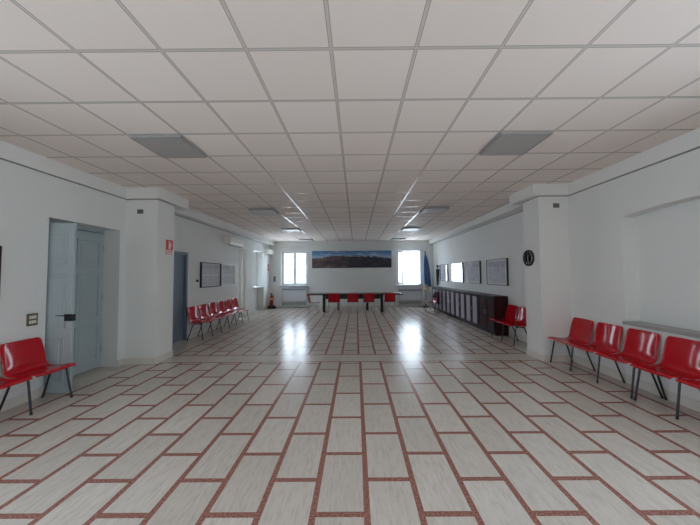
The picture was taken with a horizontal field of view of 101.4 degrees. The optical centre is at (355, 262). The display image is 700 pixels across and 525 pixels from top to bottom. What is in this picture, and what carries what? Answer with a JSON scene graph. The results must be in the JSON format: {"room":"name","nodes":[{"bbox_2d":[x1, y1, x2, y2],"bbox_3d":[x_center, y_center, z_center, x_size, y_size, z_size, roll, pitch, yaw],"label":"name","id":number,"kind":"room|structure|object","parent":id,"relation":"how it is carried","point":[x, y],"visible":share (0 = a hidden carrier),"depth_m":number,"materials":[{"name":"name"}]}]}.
{"room":"community hall","nodes":[
{"label":"community hall","id":0,"kind":"room"},
{"bbox_2d":[0,159,269,401],"bbox_3d":[-4.360,0.230,5.108,0.450,3.157,18.200,0,-2,0],"label":"wall","id":1,"kind":"structure","parent":0,"point":[30,199],"depth_m":4.34,"materials":[{"name":"paint"}]},
{"bbox_2d":[0,246,1,283],"bbox_3d":[-4.126,0.124,2.932,0.030,0.670,0.785,0,-2,0],"label":"picture frame","id":2,"kind":"object","parent":1,"relation":"attached to","point":[0,246],"visible":1,"depth_m":3.32,"materials":[{"name":"black wood"}]},
{"bbox_2d":[26,313,37,326],"bbox_3d":[-4.126,0.729,3.661,0.017,0.156,0.124,0,-2,0],"label":"light switch","id":3,"kind":"object","parent":1,"relation":"attached to","point":[31,319],"visible":1,"depth_m":3.65,"materials":[{"name":"beige plastic"}]},
{"bbox_2d":[43,221,103,392],"bbox_3d":[-4.153,0.594,4.411,0.681,2.370,1.183,0,-2,0],"label":"door","id":4,"kind":"structure","parent":1,"relation":"in","point":[74,296],"depth_m":3.90,"materials":[{"name":"grey paint"}]},
{"bbox_2d":[0,306,267,411],"bbox_3d":[-3.832,1.738,4.846,0.583,0.115,17.800,0,-2,0],"label":"baseboard","id":5,"kind":"structure","parent":1,"relation":"attached to","point":[15,401],"depth_m":5.07,"materials":[{"name":"stone"}]},
{"bbox_2d":[0,140,273,245],"bbox_3d":[-3.831,-1.259,4.966,0.630,0.200,17.800,0,-2,0],"label":"trim","id":6,"kind":"structure","parent":1,"relation":"attached to","point":[10,152],"depth_m":4.86,"materials":[{"name":"white paint"}]},
{"bbox_2d":[172,251,187,343],"bbox_3d":[-4.174,0.802,6.591,0.104,2.130,0.910,0,-2,0],"label":"door","id":7,"kind":"structure","parent":1,"relation":"in","point":[180,282],"depth_m":6.84,"materials":[{"name":"blue wood"}]},
{"bbox_2d":[200,262,221,287],"bbox_3d":[-4.100,0.352,8.165,0.050,0.685,1.120,0,-2,0],"label":"notice board","id":8,"kind":"object","parent":1,"relation":"attached to","point":[210,273],"visible":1,"depth_m":8.13,"materials":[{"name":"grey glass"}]},
{"bbox_2d":[221,264,234,285],"bbox_3d":[-4.097,0.396,9.254,0.050,0.685,0.900,0,-2,0],"label":"notice board","id":9,"kind":"object","parent":1,"relation":"attached to","point":[228,270],"visible":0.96,"depth_m":9.28,"materials":[{"name":"white paper"}]},
{"bbox_2d":[224,236,243,247],"bbox_3d":[-4.024,-0.668,9.552,0.210,0.276,1.090,0,-2,0],"label":"air conditioner","id":10,"kind":"object","parent":1,"relation":"attached to","point":[228,240],"visible":1,"depth_m":9.27,"materials":[{"name":"beige plastic"}]},
{"bbox_2d":[241,250,244,317],"bbox_3d":[-4.175,0.790,10.634,0.124,2.480,0.122,0,-2,0],"label":"downpipe","id":11,"kind":"object","parent":1,"relation":"attached to","point":[243,251],"visible":1,"depth_m":10.60,"materials":[{"name":"beige plastic"}]},
{"bbox_2d":[265,248,273,254],"bbox_3d":[-4.013,-0.489,13.393,0.210,0.266,0.740,0,-2,0],"label":"air conditioner","id":12,"kind":"object","parent":1,"relation":"attached to","point":[268,251],"visible":1,"depth_m":13.06,"materials":[{"name":"beige plastic"}]},
{"bbox_2d":[123,200,174,357],"bbox_3d":[-3.851,0.237,5.386,0.565,3.157,0.480,0,-2,0],"label":"pillar","id":13,"kind":"structure","parent":0,"point":[149,271],"depth_m":5.17,"materials":[{"name":"white paint"}]},
{"bbox_2d":[137,209,142,213],"bbox_3d":[-3.893,-0.923,5.186,0.108,0.080,0.015,0,-2,0],"label":"air vent","id":14,"kind":"object","parent":13,"relation":"in","point":[139,211],"visible":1,"depth_m":5.18,"materials":[{"name":"grey plastic"}]},
{"bbox_2d":[166,239,172,254],"bbox_3d":[-3.568,-0.294,5.502,0.008,0.275,0.200,0,-2,0],"label":"fire sign","id":15,"kind":"object","parent":13,"relation":"attached to","point":[169,243],"visible":1,"depth_m":5.50,"materials":[{"name":"red plastic"}]},
{"bbox_2d":[0,0,699,241],"bbox_3d":[-0.155,-1.463,4.963,8.985,0.150,18.800,0,-2,0],"label":"ceiling","id":16,"kind":"structure","parent":0,"point":[347,120],"depth_m":2.55,"materials":[{"name":"tile"}]},
{"bbox_2d":[129,135,206,157],"bbox_3d":[-2.267,-1.414,3.523,0.580,0.030,0.580,0,-2,0],"label":"recessed light","id":17,"kind":"object","parent":16,"relation":"in","point":[165,146],"visible":1,"depth_m":3.47,"materials":[{"name":"grey plastic"}]},
{"bbox_2d":[249,208,278,214],"bbox_3d":[-2.256,-1.260,7.120,0.580,0.050,0.580,0,-2,0],"label":"ceiling light","id":18,"kind":"object","parent":16,"relation":"attached to","point":[258,211],"visible":1,"depth_m":6.99,"materials":[{"name":"grey plastic"}]},
{"bbox_2d":[250,210,277,214],"bbox_3d":[-2.256,-1.260,7.120,0.544,0.042,0.544,0,-2,0],"label":"diffuser","id":19,"kind":"object","parent":18,"relation":"attached to","point":[258,212],"depth_m":7.10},
{"bbox_2d":[281,228,300,231],"bbox_3d":[-2.247,-1.139,10.118,0.580,0.050,0.580,0,-2,0],"label":"ceiling light","id":20,"kind":"object","parent":16,"relation":"attached to","point":[283,229],"visible":1,"depth_m":9.95,"materials":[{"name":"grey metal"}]},
{"bbox_2d":[283,230,299,231],"bbox_3d":[-2.247,-1.139,10.118,0.544,0.042,0.544,0,-2,0],"label":"diffuser","id":21,"kind":"object","parent":20,"relation":"attached to","point":[283,230],"depth_m":10.05,"materials":[{"name":"white plastic"}]},
{"bbox_2d":[299,239,313,241],"bbox_3d":[-2.238,-1.019,13.115,0.580,0.050,0.580,0,-2,0],"label":"ceiling light","id":22,"kind":"object","parent":16,"relation":"attached to","point":[301,240],"visible":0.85,"depth_m":13.03,"materials":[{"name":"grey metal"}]},
{"bbox_2d":[391,238,405,240],"bbox_3d":[1.962,-1.051,13.104,0.580,0.050,0.580,0,-2,0],"label":"ceiling light","id":23,"kind":"object","parent":16,"relation":"attached to","point":[392,239],"visible":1,"depth_m":12.92,"materials":[{"name":"white plastic"}]},
{"bbox_2d":[401,227,420,230],"bbox_3d":[1.953,-1.172,10.106,0.580,0.050,0.580,0,-2,0],"label":"ceiling light","id":24,"kind":"object","parent":16,"relation":"attached to","point":[404,228],"visible":1,"depth_m":9.94,"materials":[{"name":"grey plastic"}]},
{"bbox_2d":[419,207,448,213],"bbox_3d":[1.944,-1.292,7.109,0.580,0.050,0.580,0,-2,0],"label":"ceiling light","id":25,"kind":"object","parent":16,"relation":"attached to","point":[426,210],"visible":1,"depth_m":7.02,"materials":[{"name":"grey plastic"}]},
{"bbox_2d":[421,209,446,213],"bbox_3d":[1.944,-1.292,7.109,0.544,0.042,0.544,0,-2,0],"label":"diffuser","id":26,"kind":"object","parent":25,"relation":"attached to","point":[424,211],"depth_m":7.13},
{"bbox_2d":[479,131,552,155],"bbox_3d":[1.933,-1.447,3.512,0.580,0.030,0.580,0,-2,0],"label":"recessed light","id":27,"kind":"object","parent":16,"relation":"in","point":[505,143],"visible":1,"depth_m":3.46,"materials":[{"name":"grey plastic"}]},
{"bbox_2d":[0,306,699,524],"bbox_3d":[-0.980,1.833,4.833,10.685,0.120,18.800,0,-2,0],"label":"floor","id":28,"kind":"structure","parent":0,"point":[409,415],"depth_m":2.75,"materials":[{"name":"white tile"}]},
{"bbox_2d":[0,377,32,389],"bbox_3d":[-3.867,1.328,2.992,0.477,0.793,0.482,0,-2,0],"label":"plastic chair","id":29,"kind":"object","parent":28,"relation":"on","point":[4,383],"visible":1,"depth_m":3.11,"materials":[{"name":"red plastic"}]},
{"bbox_2d":[0,337,75,415],"bbox_3d":[-3.866,1.349,3.495,0.477,0.793,0.489,0,-2,0],"label":"plastic chair","id":30,"kind":"object","parent":28,"relation":"on","point":[22,358],"visible":0.92,"depth_m":3.48,"materials":[{"name":"red plastic"}]},
{"bbox_2d":[187,306,214,340],"bbox_3d":[-3.845,1.494,7.122,0.477,0.793,0.489,0,-2,0],"label":"plastic chair","id":31,"kind":"object","parent":28,"relation":"on","point":[193,314],"visible":1,"depth_m":7.11,"materials":[{"name":"red plastic"}]},
{"bbox_2d":[198,304,222,332],"bbox_3d":[-3.843,1.514,7.618,0.477,0.793,0.482,0,-2,0],"label":"plastic chair","id":32,"kind":"object","parent":28,"relation":"on","point":[203,309],"visible":0.94,"depth_m":7.65,"materials":[{"name":"red plastic"}]},
{"bbox_2d":[208,302,230,328],"bbox_3d":[-3.842,1.534,8.111,0.477,0.793,0.482,0,-2,0],"label":"plastic chair","id":33,"kind":"object","parent":28,"relation":"on","point":[213,310],"visible":0.95,"depth_m":8.15,"materials":[{"name":"red plastic"}]},
{"bbox_2d":[217,301,237,325],"bbox_3d":[-3.840,1.554,8.603,0.477,0.793,0.482,0,-2,0],"label":"plastic chair","id":34,"kind":"object","parent":28,"relation":"on","point":[220,304],"visible":0.98,"depth_m":8.65,"materials":[{"name":"red plastic"}]},
{"bbox_2d":[224,299,243,322],"bbox_3d":[-3.839,1.574,9.096,0.477,0.793,0.482,0,-2,0],"label":"plastic chair","id":35,"kind":"object","parent":28,"relation":"on","point":[228,304],"visible":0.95,"depth_m":9.13,"materials":[{"name":"red plastic"}]},
{"bbox_2d":[231,298,249,320],"bbox_3d":[-3.837,1.593,9.589,0.477,0.793,0.482,0,-2,0],"label":"plastic chair","id":36,"kind":"object","parent":28,"relation":"on","point":[234,300],"visible":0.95,"depth_m":9.64,"materials":[{"name":"red plastic"}]},
{"bbox_2d":[267,305,276,308],"bbox_3d":[-3.873,2.061,13.320,0.350,0.150,0.260,0,-2,0],"label":"stand","id":37,"kind":"object","parent":28,"relation":"on","point":[269,306],"visible":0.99,"depth_m":13.19,"materials":[{"name":"black rubber"}]},
{"bbox_2d":[270,293,273,304],"bbox_3d":[-3.891,1.709,13.321,0.158,0.555,0.190,1,-3,-37],"label":"fire extinguisher","id":38,"kind":"object","parent":37,"relation":"on","point":[271,296],"visible":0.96,"depth_m":13.28,"materials":[{"name":"red metal"}]},
{"bbox_2d":[281,288,306,307],"bbox_3d":[-2.920,1.673,13.685,1.220,0.940,0.136,0,-2,0],"label":"radiator cover","id":39,"kind":"object","parent":28,"relation":"on","point":[301,294],"visible":1,"depth_m":13.66,"materials":[{"name":"metal"}]},
{"bbox_2d":[282,302,305,304],"bbox_3d":[-2.918,1.964,13.630,1.130,0.145,0.010,0,-2,0],"label":"grille","id":40,"kind":"object","parent":39,"relation":"attached to","point":[282,302],"depth_m":13.63,"materials":[{"name":"grey metal"}]},
{"bbox_2d":[307,294,319,313],"bbox_3d":[-1.682,1.654,11.498,0.477,0.793,0.489,0,-2,0],"label":"chair","id":41,"kind":"object","parent":28,"relation":"on","point":[308,296],"visible":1,"depth_m":11.53,"materials":[{"name":"metal"}]},
{"bbox_2d":[328,293,339,312],"bbox_3d":[-0.885,1.661,11.820,0.489,0.793,0.477,0,-2,0],"label":"chair","id":42,"kind":"object","parent":28,"relation":"on","point":[332,298],"visible":1,"depth_m":11.64,"materials":[{"name":"red plastic"}]},
{"bbox_2d":[347,293,358,312],"bbox_3d":[-0.095,1.655,11.818,0.489,0.793,0.477,0,-2,0],"label":"chair","id":43,"kind":"object","parent":28,"relation":"on","point":[351,297],"visible":1,"depth_m":11.64,"materials":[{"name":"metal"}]},
{"bbox_2d":[309,292,402,311],"bbox_3d":[-0.014,1.684,12.192,3.960,0.755,0.840,0,-2,0],"label":"meeting table","id":44,"kind":"object","parent":28,"relation":"on","point":[378,295],"visible":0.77,"depth_m":12.06,"materials":[{"name":"laminate"}]},
{"bbox_2d":[363,293,374,312],"bbox_3d":[0.555,1.650,11.816,0.489,0.793,0.477,0,-2,0],"label":"chair","id":45,"kind":"object","parent":28,"relation":"on","point":[367,297],"visible":1,"depth_m":11.64,"materials":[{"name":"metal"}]},
{"bbox_2d":[383,293,395,312],"bbox_3d":[1.410,1.643,11.814,0.489,0.793,0.477,0,-2,0],"label":"chair","id":46,"kind":"object","parent":28,"relation":"on","point":[388,297],"visible":1,"depth_m":11.64,"materials":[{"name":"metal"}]},
{"bbox_2d":[398,288,422,306],"bbox_3d":[2.610,1.667,13.683,1.160,0.870,0.106,0,-2,0],"label":"radiator cover","id":47,"kind":"object","parent":28,"relation":"on","point":[408,293],"visible":1,"depth_m":13.67,"materials":[{"name":"metal"}]},
{"bbox_2d":[399,301,420,303],"bbox_3d":[2.612,1.923,13.645,1.070,0.145,0.010,0,-2,0],"label":"grille","id":48,"kind":"object","parent":47,"relation":"attached to","point":[399,301],"depth_m":13.64,"materials":[{"name":"grey metal"}]},
{"bbox_2d":[422,251,430,306],"bbox_3d":[3.317,0.767,13.468,0.365,2.640,0.355,-2,-3,41],"label":"flag","id":49,"kind":"object","parent":28,"relation":"on","point":[427,279],"visible":0.95,"depth_m":13.41,"materials":[{"name":"blue fabric"}]},
{"bbox_2d":[424,293,437,312],"bbox_3d":[3.059,1.620,11.555,0.477,0.793,0.489,0,-2,0],"label":"chair","id":50,"kind":"object","parent":28,"relation":"on","point":[435,298],"visible":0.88,"depth_m":11.54,"materials":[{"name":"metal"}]},
{"bbox_2d":[433,291,439,304],"bbox_3d":[3.263,1.432,11.582,0.205,0.521,0.348,0,-2,0],"label":"jacket","id":51,"kind":"object","parent":50,"relation":"hanging from","point":[435,292],"visible":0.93,"depth_m":11.49,"materials":[{"name":"fabric"}]},
{"bbox_2d":[432,287,446,311],"bbox_3d":[3.576,1.544,12.244,0.387,0.985,0.922,0,-2,-1],"label":"base cabinet","id":52,"kind":"object","parent":28,"relation":"on","point":[434,289],"visible":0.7,"depth_m":12.20,"materials":[{"name":"brown wood"}]},
{"bbox_2d":[438,288,453,314],"bbox_3d":[3.588,1.507,11.323,0.387,0.985,0.922,0,-2,-1],"label":"base cabinet","id":53,"kind":"object","parent":28,"relation":"on","point":[442,291],"visible":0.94,"depth_m":11.25,"materials":[{"name":"brown wood"}]},
{"bbox_2d":[446,289,460,318],"bbox_3d":[3.600,1.469,10.401,0.387,0.985,0.922,0,-2,-1],"label":"base cabinet","id":54,"kind":"object","parent":28,"relation":"on","point":[450,299],"visible":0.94,"depth_m":10.34,"materials":[{"name":"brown wood"}]},
{"bbox_2d":[454,290,474,322],"bbox_3d":[3.613,1.432,9.480,0.387,0.985,0.922,0,-2,-1],"label":"base cabinet","id":55,"kind":"object","parent":28,"relation":"on","point":[459,295],"visible":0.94,"depth_m":9.41,"materials":[{"name":"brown wood"}]},
{"bbox_2d":[464,292,488,328],"bbox_3d":[3.625,1.395,8.559,0.387,0.985,0.922,0,-2,-1],"label":"base cabinet","id":56,"kind":"object","parent":28,"relation":"on","point":[471,298],"visible":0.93,"depth_m":8.53,"materials":[{"name":"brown wood"}]},
{"bbox_2d":[477,294,508,335],"bbox_3d":[3.638,1.358,7.637,0.387,0.985,0.922,0,-2,-1],"label":"base cabinet","id":57,"kind":"object","parent":28,"relation":"on","point":[490,306],"visible":0.99,"depth_m":7.32,"materials":[{"name":"brown wood"}]},
{"bbox_2d":[490,305,518,340],"bbox_3d":[3.570,1.428,6.882,0.477,0.793,0.489,0,-2,-1],"label":"plastic chair","id":58,"kind":"object","parent":28,"relation":"on","point":[511,312],"visible":0.98,"depth_m":6.89,"materials":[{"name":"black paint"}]},
{"bbox_2d":[500,307,526,345],"bbox_3d":[3.576,1.408,6.384,0.477,0.793,0.482,0,-2,-1],"label":"plastic chair","id":59,"kind":"object","parent":28,"relation":"on","point":[521,317],"visible":0.77,"depth_m":6.41,"materials":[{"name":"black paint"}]},
{"bbox_2d":[547,317,595,370],"bbox_3d":[3.614,1.345,4.811,0.477,0.793,0.489,0,-2,0],"label":"plastic chair","id":60,"kind":"object","parent":28,"relation":"on","point":[581,329],"visible":0.95,"depth_m":4.80,"materials":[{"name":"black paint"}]},
{"bbox_2d":[569,322,624,382],"bbox_3d":[3.612,1.324,4.302,0.477,0.793,0.482,0,-2,0],"label":"plastic chair","id":61,"kind":"object","parent":28,"relation":"on","point":[607,337],"visible":0.96,"depth_m":4.27,"materials":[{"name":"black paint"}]},
{"bbox_2d":[595,328,663,398],"bbox_3d":[3.611,1.304,3.796,0.477,0.793,0.482,0,-2,0],"label":"plastic chair","id":62,"kind":"object","parent":28,"relation":"on","point":[640,346],"visible":0.94,"depth_m":3.77,"materials":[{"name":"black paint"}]},
{"bbox_2d":[630,336,699,419],"bbox_3d":[3.609,1.284,3.294,0.477,0.793,0.489,0,-2,0],"label":"plastic chair","id":63,"kind":"object","parent":28,"relation":"on","point":[680,359],"visible":0.98,"depth_m":3.32,"materials":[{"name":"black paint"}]},
{"bbox_2d":[675,379,699,388],"bbox_3d":[3.608,1.263,2.785,0.477,0.793,0.482,0,-2,0],"label":"plastic chair","id":64,"kind":"object","parent":28,"relation":"on","point":[693,383],"visible":1,"depth_m":2.93,"materials":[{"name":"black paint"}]},
{"bbox_2d":[270,244,433,305],"bbox_3d":[-0.116,0.555,13.989,8.885,3.157,0.400,0,-2,0],"label":"wall","id":65,"kind":"structure","parent":0,"point":[320,280],"depth_m":13.78,"materials":[{"name":"paint"}]},
{"bbox_2d":[282,251,307,284],"bbox_3d":[-2.940,0.285,13.999,1.280,1.660,0.100,0,-2,0],"label":"window","id":66,"kind":"structure","parent":65,"relation":"in","point":[294,253],"depth_m":13.96,"materials":[{"name":"white paint"}]},
{"bbox_2d":[274,240,428,246],"bbox_3d":[-0.185,-0.912,13.823,7.470,0.237,0.050,0,-2,0],"label":"trim","id":67,"kind":"structure","parent":65,"relation":"attached to","point":[426,242],"depth_m":13.80,"materials":[{"name":"white paint"}]},
{"bbox_2d":[312,251,391,267],"bbox_3d":[-0.175,-0.151,13.802,3.826,0.817,0.028,0,-2,0],"label":"picture","id":68,"kind":"object","parent":65,"relation":"attached to","point":[320,259],"visible":1,"depth_m":13.79},
{"bbox_2d":[276,304,431,306],"bbox_3d":[-0.166,2.079,13.719,7.861,0.090,0.018,0,-2,0],"label":"baseboard","id":69,"kind":"structure","parent":65,"relation":"attached to","point":[416,304],"depth_m":13.71,"materials":[{"name":"stone"}]},
{"bbox_2d":[397,250,420,284],"bbox_3d":[2.564,0.230,13.659,1.130,1.660,0.590,0,-2,0],"label":"window","id":70,"kind":"structure","parent":65,"relation":"in","point":[398,251],"depth_m":13.80,"materials":[{"name":"white paint"}]},
{"bbox_2d":[396,284,422,285],"bbox_3d":[2.580,1.083,13.740,1.270,0.042,0.240,0,-2,0],"label":"trim","id":71,"kind":"structure","parent":65,"relation":"attached to","point":[416,284],"depth_m":13.62,"materials":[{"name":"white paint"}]},
{"bbox_2d":[523,196,573,354],"bbox_3d":[3.583,0.180,5.366,0.535,3.157,0.480,0,-2,0],"label":"pillar","id":72,"kind":"structure","parent":0,"point":[546,227],"depth_m":5.15,"materials":[{"name":"white paint"}]},
{"bbox_2d":[523,250,533,265],"bbox_3d":[3.294,-0.086,5.458,0.040,0.310,0.310,0,-2,0],"label":"wall clock","id":73,"kind":"object","parent":72,"relation":"attached to","point":[528,256],"visible":1,"depth_m":5.44,"materials":[{"name":"black paint"}]},
{"bbox_2d":[553,203,558,207],"bbox_3d":[3.623,-1.029,5.167,0.108,0.080,0.015,0,-2,0],"label":"air vent","id":74,"kind":"object","parent":72,"relation":"in","point":[555,205],"visible":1,"depth_m":5.16,"materials":[{"name":"grey plastic"}]},
{"bbox_2d":[433,148,699,400],"bbox_3d":[4.010,0.166,5.085,0.580,3.157,18.200,0,-2,0],"label":"wall","id":75,"kind":"structure","parent":0,"point":[634,238],"depth_m":4.12,"materials":[{"name":"paint"}]},
{"bbox_2d":[436,265,438,285],"bbox_3d":[3.686,0.573,12.836,0.138,0.930,0.140,-2,-3,42],"label":"drape","id":76,"kind":"object","parent":75,"relation":"hanging from","point":[437,266],"visible":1,"depth_m":12.79,"materials":[{"name":"fabric"}]},
{"bbox_2d":[440,264,447,280],"bbox_3d":[3.750,0.434,12.131,0.045,0.700,0.940,0,-2,-1],"label":"picture frame","id":77,"kind":"object","parent":75,"relation":"attached to","point":[443,268],"visible":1,"depth_m":12.04,"materials":[{"name":"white glass"}]},
{"bbox_2d":[441,266,446,279],"bbox_3d":[3.741,0.434,12.131,0.002,0.566,0.746,0,-2,-1],"label":"print","id":78,"kind":"object","parent":77,"relation":"attached to","point":[443,268],"depth_m":12.10},
{"bbox_2d":[451,263,463,281],"bbox_3d":[3.771,0.374,10.622,0.046,0.700,1.120,0,-2,-1],"label":"picture frame","id":79,"kind":"object","parent":75,"relation":"attached to","point":[457,272],"visible":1,"depth_m":10.55,"materials":[{"name":"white glass"}]},
{"bbox_2d":[452,265,461,279],"bbox_3d":[3.761,0.374,10.622,0.002,0.566,0.926,0,-2,-1],"label":"print","id":80,"kind":"object","parent":79,"relation":"attached to","point":[456,269],"depth_m":10.60},
{"bbox_2d":[465,261,480,283],"bbox_3d":[3.789,0.318,9.243,0.046,0.700,1.080,0,-2,-1],"label":"picture frame","id":81,"kind":"object","parent":75,"relation":"attached to","point":[473,269],"visible":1,"depth_m":9.17,"materials":[{"name":"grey glass"}]},
{"bbox_2d":[467,263,478,280],"bbox_3d":[3.780,0.318,9.243,0.002,0.566,0.886,0,-2,-1],"label":"print","id":82,"kind":"object","parent":81,"relation":"attached to","point":[472,268],"depth_m":9.21},
{"bbox_2d":[486,258,508,285],"bbox_3d":[3.810,0.257,7.724,0.045,0.700,1.080,0,-2,-1],"label":"picture frame","id":83,"kind":"object","parent":75,"relation":"attached to","point":[496,269],"visible":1,"depth_m":7.66,"materials":[{"name":"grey glass"}]},
{"bbox_2d":[488,261,505,282],"bbox_3d":[3.800,0.257,7.724,0.002,0.566,0.886,0,-2,-1],"label":"print","id":84,"kind":"object","parent":83,"relation":"attached to","point":[496,269],"depth_m":7.69},
{"bbox_2d":[429,127,699,243],"bbox_3d":[3.506,-1.316,4.946,0.665,0.200,17.800,0,-2,0],"label":"trim","id":85,"kind":"structure","parent":75,"relation":"attached to","point":[688,141],"depth_m":4.67,"materials":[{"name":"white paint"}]},
{"bbox_2d":[509,331,699,411],"bbox_3d":[3.591,1.681,4.826,0.566,0.115,17.800,0,-2,0],"label":"baseboard","id":86,"kind":"structure","parent":75,"relation":"attached to","point":[688,402],"depth_m":4.25,"materials":[{"name":"stone"}]},
{"bbox_2d":[622,321,699,338],"bbox_3d":[3.933,0.823,3.230,0.235,0.044,1.745,0,-2,0],"label":"trim","id":87,"kind":"structure","parent":75,"relation":"attached to","point":[675,330],"depth_m":3.59,"materials":[{"name":"grey stone"}]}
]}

